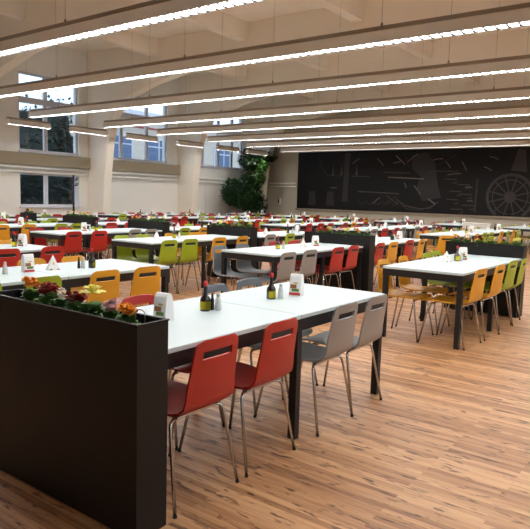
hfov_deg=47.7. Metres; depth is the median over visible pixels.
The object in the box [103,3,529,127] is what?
pendant lamp
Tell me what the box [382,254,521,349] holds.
dining table
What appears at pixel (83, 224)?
napkin holder
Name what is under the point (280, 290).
shaker
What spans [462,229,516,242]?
dining table
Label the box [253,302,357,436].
dining chair
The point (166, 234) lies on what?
dining chair
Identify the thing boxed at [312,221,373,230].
dining table
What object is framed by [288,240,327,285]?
dining chair
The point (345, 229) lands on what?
flowering plant
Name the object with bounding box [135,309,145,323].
hoop
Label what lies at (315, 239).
napkin holder
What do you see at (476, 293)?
dining chair
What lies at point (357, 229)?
flowering plant
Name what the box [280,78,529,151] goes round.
pendant lamp
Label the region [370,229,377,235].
dining chair
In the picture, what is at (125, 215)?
dining chair
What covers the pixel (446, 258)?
folded napkin
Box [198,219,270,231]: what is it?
dining table
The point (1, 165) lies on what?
pipe
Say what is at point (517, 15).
pendant lamp
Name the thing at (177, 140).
cable tray
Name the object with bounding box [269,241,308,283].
dining chair
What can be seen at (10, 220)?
dining table
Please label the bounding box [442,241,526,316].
planter
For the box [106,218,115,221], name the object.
dining chair
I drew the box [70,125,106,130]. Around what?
cable tray
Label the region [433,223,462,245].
dining table
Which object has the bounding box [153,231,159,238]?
folded napkin
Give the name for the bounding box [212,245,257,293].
dining chair
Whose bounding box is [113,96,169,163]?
window
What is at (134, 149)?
apartment building
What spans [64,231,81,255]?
dining chair
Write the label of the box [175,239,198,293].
dining chair
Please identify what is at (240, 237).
dining chair
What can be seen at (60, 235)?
dining table
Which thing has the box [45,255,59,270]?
folded napkin
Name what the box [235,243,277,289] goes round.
dining chair
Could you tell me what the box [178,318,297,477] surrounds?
dining chair
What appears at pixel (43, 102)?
window
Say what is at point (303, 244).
folded napkin
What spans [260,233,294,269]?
dining chair
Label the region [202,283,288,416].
dining chair
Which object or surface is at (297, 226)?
napkin holder
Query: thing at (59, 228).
dining chair
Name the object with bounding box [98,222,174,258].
dining table
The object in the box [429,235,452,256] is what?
dining chair
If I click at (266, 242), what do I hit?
dining chair
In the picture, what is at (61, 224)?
dining chair
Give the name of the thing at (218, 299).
shaker
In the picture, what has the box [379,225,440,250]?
dining table
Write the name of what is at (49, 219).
dining chair
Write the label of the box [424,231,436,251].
dining chair
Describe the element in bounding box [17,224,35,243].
dining chair
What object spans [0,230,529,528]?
floor
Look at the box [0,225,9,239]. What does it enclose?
dining chair
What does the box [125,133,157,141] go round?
pendant lamp
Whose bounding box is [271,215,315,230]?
dining table
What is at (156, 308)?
print
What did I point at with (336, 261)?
dining chair
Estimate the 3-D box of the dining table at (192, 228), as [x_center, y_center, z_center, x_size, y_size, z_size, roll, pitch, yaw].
[-1.475,-0.410,12.703,0.840,0.750,2.230,6,8,36]
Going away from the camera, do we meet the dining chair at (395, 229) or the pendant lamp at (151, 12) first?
the pendant lamp at (151, 12)
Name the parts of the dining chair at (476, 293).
leg, leg, under frame, leg, leg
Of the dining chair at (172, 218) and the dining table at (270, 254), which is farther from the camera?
the dining chair at (172, 218)
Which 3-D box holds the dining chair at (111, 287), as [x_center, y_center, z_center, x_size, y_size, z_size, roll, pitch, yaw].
[-1.523,0.415,5.115,0.548,0.791,0.456,6,8,36]
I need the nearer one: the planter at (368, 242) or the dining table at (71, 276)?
the dining table at (71, 276)
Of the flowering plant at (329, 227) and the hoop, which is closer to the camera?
the hoop
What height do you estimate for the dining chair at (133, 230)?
0.791 m
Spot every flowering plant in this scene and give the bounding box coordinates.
[19,276,40,301]
[32,282,60,305]
[47,287,67,307]
[61,291,87,310]
[78,284,107,315]
[98,298,121,320]
[115,302,140,323]
[216,220,224,225]
[246,222,252,227]
[324,226,332,232]
[334,227,342,233]
[344,227,352,234]
[352,228,361,234]
[450,234,459,241]
[463,235,471,242]
[472,235,485,242]
[485,236,496,245]
[498,237,508,244]
[510,237,522,245]
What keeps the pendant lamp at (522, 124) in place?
hanging from the ceiling
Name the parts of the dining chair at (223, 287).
leg, leg, leg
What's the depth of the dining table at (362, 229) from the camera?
14.07 m
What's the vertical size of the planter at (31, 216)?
0.906 m
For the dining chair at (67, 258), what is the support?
on the floor
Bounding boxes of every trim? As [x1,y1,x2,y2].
[0,0,150,79]
[0,150,90,168]
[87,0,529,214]
[112,160,179,174]
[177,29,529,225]
[248,71,529,218]
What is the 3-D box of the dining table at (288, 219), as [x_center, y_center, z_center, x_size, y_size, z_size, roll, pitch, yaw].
[0.614,-1.063,19.088,0.840,0.750,2.230,6,8,36]
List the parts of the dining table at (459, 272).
leg, leg, apron frame, leg, leg, leg, leg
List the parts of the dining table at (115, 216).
apron frame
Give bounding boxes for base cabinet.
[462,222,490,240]
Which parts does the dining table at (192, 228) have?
apron frame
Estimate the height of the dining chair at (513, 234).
0.787 m
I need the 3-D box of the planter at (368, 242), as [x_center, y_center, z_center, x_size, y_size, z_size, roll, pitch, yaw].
[1.120,-0.025,9.221,1.149,0.906,0.177,6,8,36]
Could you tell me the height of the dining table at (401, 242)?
0.750 m
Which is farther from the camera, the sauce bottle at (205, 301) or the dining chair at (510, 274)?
the dining chair at (510, 274)
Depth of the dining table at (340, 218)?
21.44 m
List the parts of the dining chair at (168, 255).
leg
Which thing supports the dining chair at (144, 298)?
on the floor
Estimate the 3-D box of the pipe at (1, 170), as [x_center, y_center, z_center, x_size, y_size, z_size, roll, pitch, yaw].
[-8.616,-2.676,16.576,0.143,0.068,26.450,6,8,36]
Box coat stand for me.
[68,175,78,213]
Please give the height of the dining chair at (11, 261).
0.791 m
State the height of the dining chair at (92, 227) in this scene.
0.791 m
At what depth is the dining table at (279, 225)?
15.16 m
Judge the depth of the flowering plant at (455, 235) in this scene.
8.07 m
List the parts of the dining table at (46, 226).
apron frame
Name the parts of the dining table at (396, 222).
apron frame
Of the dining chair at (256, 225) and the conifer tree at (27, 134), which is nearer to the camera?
the dining chair at (256, 225)
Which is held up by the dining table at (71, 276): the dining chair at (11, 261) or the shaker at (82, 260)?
the shaker at (82, 260)
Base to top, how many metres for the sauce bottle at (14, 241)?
0.175 m
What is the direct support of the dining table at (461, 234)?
on the floor
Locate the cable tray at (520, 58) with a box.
[30,54,529,111]
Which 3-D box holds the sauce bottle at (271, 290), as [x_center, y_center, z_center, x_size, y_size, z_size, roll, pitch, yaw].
[0.043,0.142,3.981,0.062,0.175,0.062,2,6,1]
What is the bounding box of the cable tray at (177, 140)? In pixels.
[176,139,202,143]
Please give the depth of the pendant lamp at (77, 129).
18.24 m
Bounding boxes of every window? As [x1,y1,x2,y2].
[18,70,80,156]
[19,173,81,207]
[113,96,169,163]
[201,119,242,170]
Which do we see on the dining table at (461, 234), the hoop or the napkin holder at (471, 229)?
the napkin holder at (471, 229)
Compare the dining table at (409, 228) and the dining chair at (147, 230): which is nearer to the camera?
the dining chair at (147, 230)
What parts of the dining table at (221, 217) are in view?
apron frame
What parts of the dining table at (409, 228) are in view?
apron frame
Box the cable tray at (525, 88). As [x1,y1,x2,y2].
[104,86,529,121]
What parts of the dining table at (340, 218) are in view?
apron frame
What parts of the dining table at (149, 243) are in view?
leg, leg, apron frame, leg, leg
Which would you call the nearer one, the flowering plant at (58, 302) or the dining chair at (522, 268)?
the flowering plant at (58, 302)
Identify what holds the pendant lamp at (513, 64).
hanging from the ceiling
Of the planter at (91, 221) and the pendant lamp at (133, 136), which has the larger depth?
the pendant lamp at (133, 136)
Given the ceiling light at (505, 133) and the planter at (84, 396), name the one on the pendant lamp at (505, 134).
the ceiling light at (505, 133)
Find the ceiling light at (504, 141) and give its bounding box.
[281,139,529,147]
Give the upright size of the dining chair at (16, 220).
0.791 m
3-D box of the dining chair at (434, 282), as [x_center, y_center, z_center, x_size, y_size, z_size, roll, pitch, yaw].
[2.210,0.271,7.371,0.548,0.791,0.456,7,8,37]
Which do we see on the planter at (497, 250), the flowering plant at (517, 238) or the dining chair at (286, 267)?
the flowering plant at (517, 238)
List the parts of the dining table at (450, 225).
apron frame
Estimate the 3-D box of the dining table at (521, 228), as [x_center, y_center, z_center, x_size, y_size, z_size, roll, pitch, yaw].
[8.047,-0.777,18.456,0.840,0.750,2.230,6,8,36]
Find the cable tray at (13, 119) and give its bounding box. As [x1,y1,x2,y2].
[6,117,49,123]
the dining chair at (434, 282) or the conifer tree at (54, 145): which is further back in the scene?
the conifer tree at (54, 145)
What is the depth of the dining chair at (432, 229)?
16.51 m
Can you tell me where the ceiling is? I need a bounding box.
[0,0,529,98]
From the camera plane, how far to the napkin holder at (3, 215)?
13.73 m
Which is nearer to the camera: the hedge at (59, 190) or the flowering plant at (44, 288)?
the flowering plant at (44, 288)
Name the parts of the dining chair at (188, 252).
leg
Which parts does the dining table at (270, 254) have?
leg, leg, apron frame, leg, leg, leg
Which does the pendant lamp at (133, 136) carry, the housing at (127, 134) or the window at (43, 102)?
the housing at (127, 134)
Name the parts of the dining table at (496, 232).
apron frame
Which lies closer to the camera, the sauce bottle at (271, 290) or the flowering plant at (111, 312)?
the flowering plant at (111, 312)
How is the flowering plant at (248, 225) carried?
on the planter at (218, 230)
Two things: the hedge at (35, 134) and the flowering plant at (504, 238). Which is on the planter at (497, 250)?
the flowering plant at (504, 238)
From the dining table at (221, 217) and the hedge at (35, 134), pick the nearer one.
the dining table at (221, 217)
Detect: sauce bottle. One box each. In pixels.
[11,232,16,246]
[88,248,95,267]
[172,227,175,237]
[200,281,210,311]
[266,273,275,299]
[276,236,279,248]
[454,246,459,260]
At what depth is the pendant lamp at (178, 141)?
21.77 m
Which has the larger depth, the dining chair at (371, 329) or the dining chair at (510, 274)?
the dining chair at (510, 274)
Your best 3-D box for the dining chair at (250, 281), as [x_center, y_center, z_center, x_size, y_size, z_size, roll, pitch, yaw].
[0.068,0.526,4.537,0.548,0.791,0.456,7,8,38]
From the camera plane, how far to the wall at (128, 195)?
20.24 m
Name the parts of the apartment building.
pane, pane, pane, pane, pane, pane, pane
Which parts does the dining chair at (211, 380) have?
leg, under frame, leg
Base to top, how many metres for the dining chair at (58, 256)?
0.791 m
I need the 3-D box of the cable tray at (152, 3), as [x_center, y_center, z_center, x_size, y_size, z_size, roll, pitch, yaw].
[-1.308,-2.700,6.292,17.200,0.050,0.080,6,8,36]
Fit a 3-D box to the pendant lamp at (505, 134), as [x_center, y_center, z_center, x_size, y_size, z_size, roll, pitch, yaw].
[6.320,-4.846,16.356,17.200,2.800,0.170,6,8,36]
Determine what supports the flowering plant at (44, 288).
on the planter at (84, 396)
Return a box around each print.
[154,306,160,311]
[308,191,315,204]
[326,192,333,205]
[474,179,477,211]
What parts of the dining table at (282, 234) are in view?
leg, apron frame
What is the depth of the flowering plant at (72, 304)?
2.71 m
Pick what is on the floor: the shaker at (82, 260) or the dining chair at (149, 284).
the dining chair at (149, 284)
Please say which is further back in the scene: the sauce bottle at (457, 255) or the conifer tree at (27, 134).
the conifer tree at (27, 134)
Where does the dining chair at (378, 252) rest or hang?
on the floor
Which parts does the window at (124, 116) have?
sill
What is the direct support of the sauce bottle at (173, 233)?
on the dining table at (149, 243)
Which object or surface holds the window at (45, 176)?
in the wall at (128, 195)
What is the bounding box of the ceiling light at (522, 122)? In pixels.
[208,120,529,137]
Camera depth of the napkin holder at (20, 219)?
11.75 m
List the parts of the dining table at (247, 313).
apron frame, leg, leg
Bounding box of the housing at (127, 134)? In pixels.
[126,133,156,137]
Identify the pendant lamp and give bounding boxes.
[0,0,264,56]
[0,0,529,97]
[6,60,50,128]
[28,10,529,117]
[69,125,107,135]
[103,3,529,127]
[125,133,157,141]
[157,29,529,134]
[175,103,203,147]
[207,41,529,141]
[215,145,239,151]
[246,89,529,146]
[246,147,267,155]
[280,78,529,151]
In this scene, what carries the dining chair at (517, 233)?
on the floor
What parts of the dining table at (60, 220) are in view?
apron frame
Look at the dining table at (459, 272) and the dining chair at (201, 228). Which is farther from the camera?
the dining chair at (201, 228)
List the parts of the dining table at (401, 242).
leg, apron frame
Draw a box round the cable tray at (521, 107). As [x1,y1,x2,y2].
[158,105,529,129]
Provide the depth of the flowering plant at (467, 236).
7.98 m
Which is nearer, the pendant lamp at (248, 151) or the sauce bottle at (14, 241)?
the sauce bottle at (14, 241)
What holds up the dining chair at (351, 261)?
on the floor
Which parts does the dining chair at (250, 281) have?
leg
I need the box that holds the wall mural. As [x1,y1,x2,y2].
[295,147,529,219]
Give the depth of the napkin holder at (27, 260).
4.93 m
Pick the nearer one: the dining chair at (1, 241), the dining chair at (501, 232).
the dining chair at (1, 241)
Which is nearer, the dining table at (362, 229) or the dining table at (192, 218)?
the dining table at (362, 229)
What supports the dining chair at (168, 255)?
on the floor
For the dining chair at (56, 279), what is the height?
0.791 m
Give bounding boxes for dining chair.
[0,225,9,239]
[0,240,11,243]
[0,248,20,267]
[10,219,25,238]
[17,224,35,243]
[17,258,46,265]
[26,275,61,292]
[29,228,46,245]
[40,246,63,263]
[46,223,67,245]
[47,218,57,245]
[56,223,82,255]
[57,227,89,257]
[61,255,120,296]
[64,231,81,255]
[73,231,106,261]
[86,269,119,306]
[91,226,111,258]
[102,223,116,258]
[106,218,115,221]
[106,226,135,256]
[108,229,141,258]
[114,235,148,286]
[119,214,126,219]
[119,266,160,306]
[122,294,224,450]
[135,234,175,286]
[142,240,178,293]
[145,229,157,255]
[164,233,200,284]
[167,333,238,518]
[171,217,177,226]
[175,228,190,266]
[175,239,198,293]
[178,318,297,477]
[179,227,206,265]
[180,217,187,225]
[185,237,226,284]
[186,232,209,278]
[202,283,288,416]
[208,236,247,285]
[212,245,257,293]
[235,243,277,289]
[237,278,317,399]
[247,252,295,287]
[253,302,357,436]
[254,220,260,231]
[258,234,275,276]
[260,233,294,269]
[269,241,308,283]
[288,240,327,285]
[288,249,316,283]
[297,224,311,241]
[301,294,387,416]
[315,247,343,287]
[316,223,323,231]
[316,245,358,289]
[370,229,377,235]
[373,240,413,287]
[374,243,384,270]
[377,259,433,341]
[380,228,387,236]
[380,242,397,288]
[387,227,405,251]
[392,239,424,283]
[393,228,399,254]
[395,256,449,331]
[401,226,419,251]
[411,226,427,238]
[413,225,435,249]
[416,231,436,259]
[418,268,486,350]
[419,253,470,318]
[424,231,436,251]
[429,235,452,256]
[429,251,477,318]
[440,264,505,340]
[462,260,517,330]
[470,258,526,325]
[482,233,486,241]
[497,229,519,244]
[497,231,503,243]
[509,230,515,242]
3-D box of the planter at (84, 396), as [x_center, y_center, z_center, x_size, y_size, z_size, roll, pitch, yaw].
[-0.911,0.633,2.803,1.118,0.906,0.177,6,8,36]
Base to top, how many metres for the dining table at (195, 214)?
0.750 m
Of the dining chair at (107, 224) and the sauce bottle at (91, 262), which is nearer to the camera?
the sauce bottle at (91, 262)
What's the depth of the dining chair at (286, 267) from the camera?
7.07 m
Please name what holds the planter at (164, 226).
on the floor
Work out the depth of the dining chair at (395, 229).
14.45 m
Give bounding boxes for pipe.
[0,164,241,180]
[0,169,226,183]
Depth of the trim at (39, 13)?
14.00 m
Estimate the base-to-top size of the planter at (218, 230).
0.906 m
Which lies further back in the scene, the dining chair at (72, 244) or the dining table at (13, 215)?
the dining table at (13, 215)
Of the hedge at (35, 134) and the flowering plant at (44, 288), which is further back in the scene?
the hedge at (35, 134)
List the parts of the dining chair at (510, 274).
leg, leg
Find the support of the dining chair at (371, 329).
on the floor
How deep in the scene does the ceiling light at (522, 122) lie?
16.18 m
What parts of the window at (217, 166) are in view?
sill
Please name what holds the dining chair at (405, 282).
on the floor
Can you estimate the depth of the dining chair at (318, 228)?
15.71 m
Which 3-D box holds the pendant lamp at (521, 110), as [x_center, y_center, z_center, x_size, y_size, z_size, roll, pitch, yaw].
[3.736,-4.533,12.884,17.200,2.800,0.170,6,8,36]
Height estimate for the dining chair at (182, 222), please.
0.787 m
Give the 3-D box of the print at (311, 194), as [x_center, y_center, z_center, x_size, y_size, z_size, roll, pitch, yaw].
[2.031,-2.867,25.913,0.400,0.600,0.001,6,8,36]
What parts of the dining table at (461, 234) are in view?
apron frame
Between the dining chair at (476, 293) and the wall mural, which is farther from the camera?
the wall mural
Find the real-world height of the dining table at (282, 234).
0.750 m
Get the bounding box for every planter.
[0,289,169,528]
[20,212,36,221]
[63,215,97,259]
[128,220,169,258]
[206,225,256,279]
[304,231,374,291]
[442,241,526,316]
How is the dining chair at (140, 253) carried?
on the floor
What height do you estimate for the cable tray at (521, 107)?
0.050 m
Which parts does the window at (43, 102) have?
sill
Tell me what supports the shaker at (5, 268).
on the dining table at (71, 276)
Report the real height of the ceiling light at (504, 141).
0.050 m
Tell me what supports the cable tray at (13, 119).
on the pendant lamp at (27, 122)
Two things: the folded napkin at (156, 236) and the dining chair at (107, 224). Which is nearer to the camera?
the folded napkin at (156, 236)
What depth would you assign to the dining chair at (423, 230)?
15.90 m
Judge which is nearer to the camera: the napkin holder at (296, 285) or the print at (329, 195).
the napkin holder at (296, 285)
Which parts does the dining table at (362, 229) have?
apron frame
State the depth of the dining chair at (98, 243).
10.06 m
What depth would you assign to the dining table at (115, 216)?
18.89 m
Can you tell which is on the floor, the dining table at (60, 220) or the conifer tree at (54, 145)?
the dining table at (60, 220)
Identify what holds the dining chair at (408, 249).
on the floor
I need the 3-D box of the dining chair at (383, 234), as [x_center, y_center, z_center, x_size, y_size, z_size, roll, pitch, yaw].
[2.597,-0.477,14.146,0.547,0.787,0.451,7,8,40]
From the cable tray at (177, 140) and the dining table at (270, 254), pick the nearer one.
the dining table at (270, 254)
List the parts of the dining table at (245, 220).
apron frame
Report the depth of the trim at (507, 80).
23.38 m
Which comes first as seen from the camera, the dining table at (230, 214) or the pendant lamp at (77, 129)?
the pendant lamp at (77, 129)
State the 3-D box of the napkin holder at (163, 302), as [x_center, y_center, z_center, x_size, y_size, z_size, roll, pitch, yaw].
[-0.544,0.224,3.212,0.084,0.150,0.074,5,7,30]
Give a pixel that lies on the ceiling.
(233, 21)
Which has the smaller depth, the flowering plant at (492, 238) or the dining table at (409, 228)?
the flowering plant at (492, 238)
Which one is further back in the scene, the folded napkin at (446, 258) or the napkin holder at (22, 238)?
the napkin holder at (22, 238)
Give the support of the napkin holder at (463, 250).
on the dining table at (459, 272)
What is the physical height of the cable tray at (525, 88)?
0.050 m
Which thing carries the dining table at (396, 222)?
on the floor
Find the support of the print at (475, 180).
attached to the wall mural
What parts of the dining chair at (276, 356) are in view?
leg, leg, leg, under frame, leg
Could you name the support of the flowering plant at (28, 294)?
on the planter at (84, 396)
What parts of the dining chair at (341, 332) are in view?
leg, leg, under frame, leg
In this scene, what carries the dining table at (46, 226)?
on the floor
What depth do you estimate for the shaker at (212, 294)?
3.53 m
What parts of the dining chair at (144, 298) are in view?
leg, leg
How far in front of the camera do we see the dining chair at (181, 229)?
11.68 m
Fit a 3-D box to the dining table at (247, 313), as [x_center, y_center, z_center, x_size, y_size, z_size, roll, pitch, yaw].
[-0.137,0.627,3.764,0.840,0.750,2.230,6,8,36]
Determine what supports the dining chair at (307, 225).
on the floor
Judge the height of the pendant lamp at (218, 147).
2.800 m
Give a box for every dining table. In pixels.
[0,223,89,259]
[0,244,59,257]
[0,259,168,292]
[4,218,31,238]
[6,214,62,238]
[30,228,161,264]
[37,218,116,222]
[98,214,167,221]
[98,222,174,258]
[112,234,249,287]
[136,282,383,439]
[145,216,215,223]
[166,213,215,225]
[170,226,206,267]
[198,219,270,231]
[204,216,261,219]
[221,243,362,292]
[228,213,276,224]
[253,218,309,226]
[256,230,304,276]
[261,223,332,230]
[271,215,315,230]
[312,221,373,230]
[319,217,368,221]
[333,226,404,255]
[374,220,421,231]
[375,237,426,286]
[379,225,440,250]
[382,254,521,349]
[419,231,490,259]
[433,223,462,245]
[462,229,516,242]
[502,226,529,253]
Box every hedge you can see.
[19,94,72,150]
[20,174,72,204]
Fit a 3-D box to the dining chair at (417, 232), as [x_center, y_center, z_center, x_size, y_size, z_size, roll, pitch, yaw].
[3.513,-0.302,12.821,0.547,0.787,0.451,7,8,38]
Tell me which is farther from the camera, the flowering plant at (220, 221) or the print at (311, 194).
the print at (311, 194)
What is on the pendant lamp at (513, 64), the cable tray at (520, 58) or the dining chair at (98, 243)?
the cable tray at (520, 58)
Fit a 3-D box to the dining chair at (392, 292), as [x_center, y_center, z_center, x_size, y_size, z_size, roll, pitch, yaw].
[1.477,0.360,6.390,0.548,0.791,0.456,6,8,36]
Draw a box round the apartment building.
[27,107,238,167]
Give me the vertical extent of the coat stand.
1.940 m
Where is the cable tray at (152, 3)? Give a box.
[0,0,169,40]
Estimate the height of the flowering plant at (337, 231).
0.141 m
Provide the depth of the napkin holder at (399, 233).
10.64 m
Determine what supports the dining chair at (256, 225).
on the floor
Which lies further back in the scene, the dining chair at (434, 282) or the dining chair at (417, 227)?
the dining chair at (417, 227)
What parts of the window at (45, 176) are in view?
sill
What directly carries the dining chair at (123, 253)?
on the floor
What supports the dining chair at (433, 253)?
on the floor
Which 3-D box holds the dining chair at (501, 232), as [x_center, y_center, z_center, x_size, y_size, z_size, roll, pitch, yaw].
[5.411,-0.426,14.421,0.547,0.787,0.451,6,8,36]
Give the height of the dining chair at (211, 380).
0.791 m
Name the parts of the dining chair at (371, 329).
leg, under frame, leg, leg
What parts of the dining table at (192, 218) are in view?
apron frame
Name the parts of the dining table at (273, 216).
apron frame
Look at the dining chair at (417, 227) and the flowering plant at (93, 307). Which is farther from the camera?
the dining chair at (417, 227)
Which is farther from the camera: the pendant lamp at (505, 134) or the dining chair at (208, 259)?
the pendant lamp at (505, 134)
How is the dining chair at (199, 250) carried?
on the floor
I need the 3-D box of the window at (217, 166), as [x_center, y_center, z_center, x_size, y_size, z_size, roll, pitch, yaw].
[-1.942,-5.240,25.469,0.240,2.315,3.260,6,8,36]
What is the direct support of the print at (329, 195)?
attached to the wall mural
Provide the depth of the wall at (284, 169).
24.06 m
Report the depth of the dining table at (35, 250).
6.94 m
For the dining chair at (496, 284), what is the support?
on the floor
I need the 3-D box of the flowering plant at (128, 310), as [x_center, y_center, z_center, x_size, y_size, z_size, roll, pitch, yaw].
[-0.572,0.211,2.508,0.130,0.102,0.107,6,8,37]
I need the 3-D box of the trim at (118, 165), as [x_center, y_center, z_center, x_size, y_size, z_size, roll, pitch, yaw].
[-4.557,-3.559,21.975,0.140,0.370,3.950,6,8,36]
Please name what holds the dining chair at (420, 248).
on the floor
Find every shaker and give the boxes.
[2,262,7,273]
[81,257,84,267]
[211,293,213,309]
[214,293,221,309]
[277,283,283,298]
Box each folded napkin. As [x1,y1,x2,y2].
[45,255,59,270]
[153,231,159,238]
[300,238,306,246]
[440,251,451,262]
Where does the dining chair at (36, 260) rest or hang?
on the floor
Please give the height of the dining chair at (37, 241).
0.791 m
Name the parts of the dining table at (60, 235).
leg, leg, leg, apron frame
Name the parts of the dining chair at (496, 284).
leg, leg, leg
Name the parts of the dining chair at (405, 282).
leg, under frame, leg, leg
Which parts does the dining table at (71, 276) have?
apron frame, leg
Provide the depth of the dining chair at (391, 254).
9.41 m
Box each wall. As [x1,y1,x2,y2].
[0,45,249,231]
[265,99,529,242]
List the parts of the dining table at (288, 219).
apron frame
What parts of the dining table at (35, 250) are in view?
apron frame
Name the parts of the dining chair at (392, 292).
leg, leg, leg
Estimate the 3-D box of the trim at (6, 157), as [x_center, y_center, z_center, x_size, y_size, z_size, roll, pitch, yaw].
[-7.103,-3.251,18.554,0.140,0.370,4.000,6,8,36]
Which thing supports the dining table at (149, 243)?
on the floor
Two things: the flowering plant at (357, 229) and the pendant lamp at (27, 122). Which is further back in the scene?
the pendant lamp at (27, 122)
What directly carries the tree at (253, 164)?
on the floor
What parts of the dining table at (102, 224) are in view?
apron frame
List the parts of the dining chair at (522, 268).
leg, leg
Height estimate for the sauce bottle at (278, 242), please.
0.175 m
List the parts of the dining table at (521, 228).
apron frame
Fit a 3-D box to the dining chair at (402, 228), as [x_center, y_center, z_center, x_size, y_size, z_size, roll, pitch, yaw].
[3.235,-0.562,15.073,0.547,0.787,0.451,6,8,35]
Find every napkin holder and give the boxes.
[1,213,5,218]
[18,217,23,224]
[18,234,27,245]
[21,254,34,272]
[81,222,86,230]
[153,292,173,320]
[289,273,303,295]
[295,225,299,232]
[311,236,318,245]
[396,231,402,238]
[458,247,466,259]
[469,226,473,232]
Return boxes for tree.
[20,131,32,148]
[42,99,72,152]
[220,147,277,216]
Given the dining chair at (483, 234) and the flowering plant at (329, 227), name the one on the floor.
the dining chair at (483, 234)
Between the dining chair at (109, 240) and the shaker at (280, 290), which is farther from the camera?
the dining chair at (109, 240)
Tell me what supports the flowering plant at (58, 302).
in the planter at (84, 396)
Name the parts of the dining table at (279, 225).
apron frame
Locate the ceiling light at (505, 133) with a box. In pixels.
[247,130,529,142]
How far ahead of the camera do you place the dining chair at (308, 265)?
7.49 m
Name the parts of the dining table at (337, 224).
apron frame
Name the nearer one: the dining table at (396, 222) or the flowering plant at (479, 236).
the flowering plant at (479, 236)

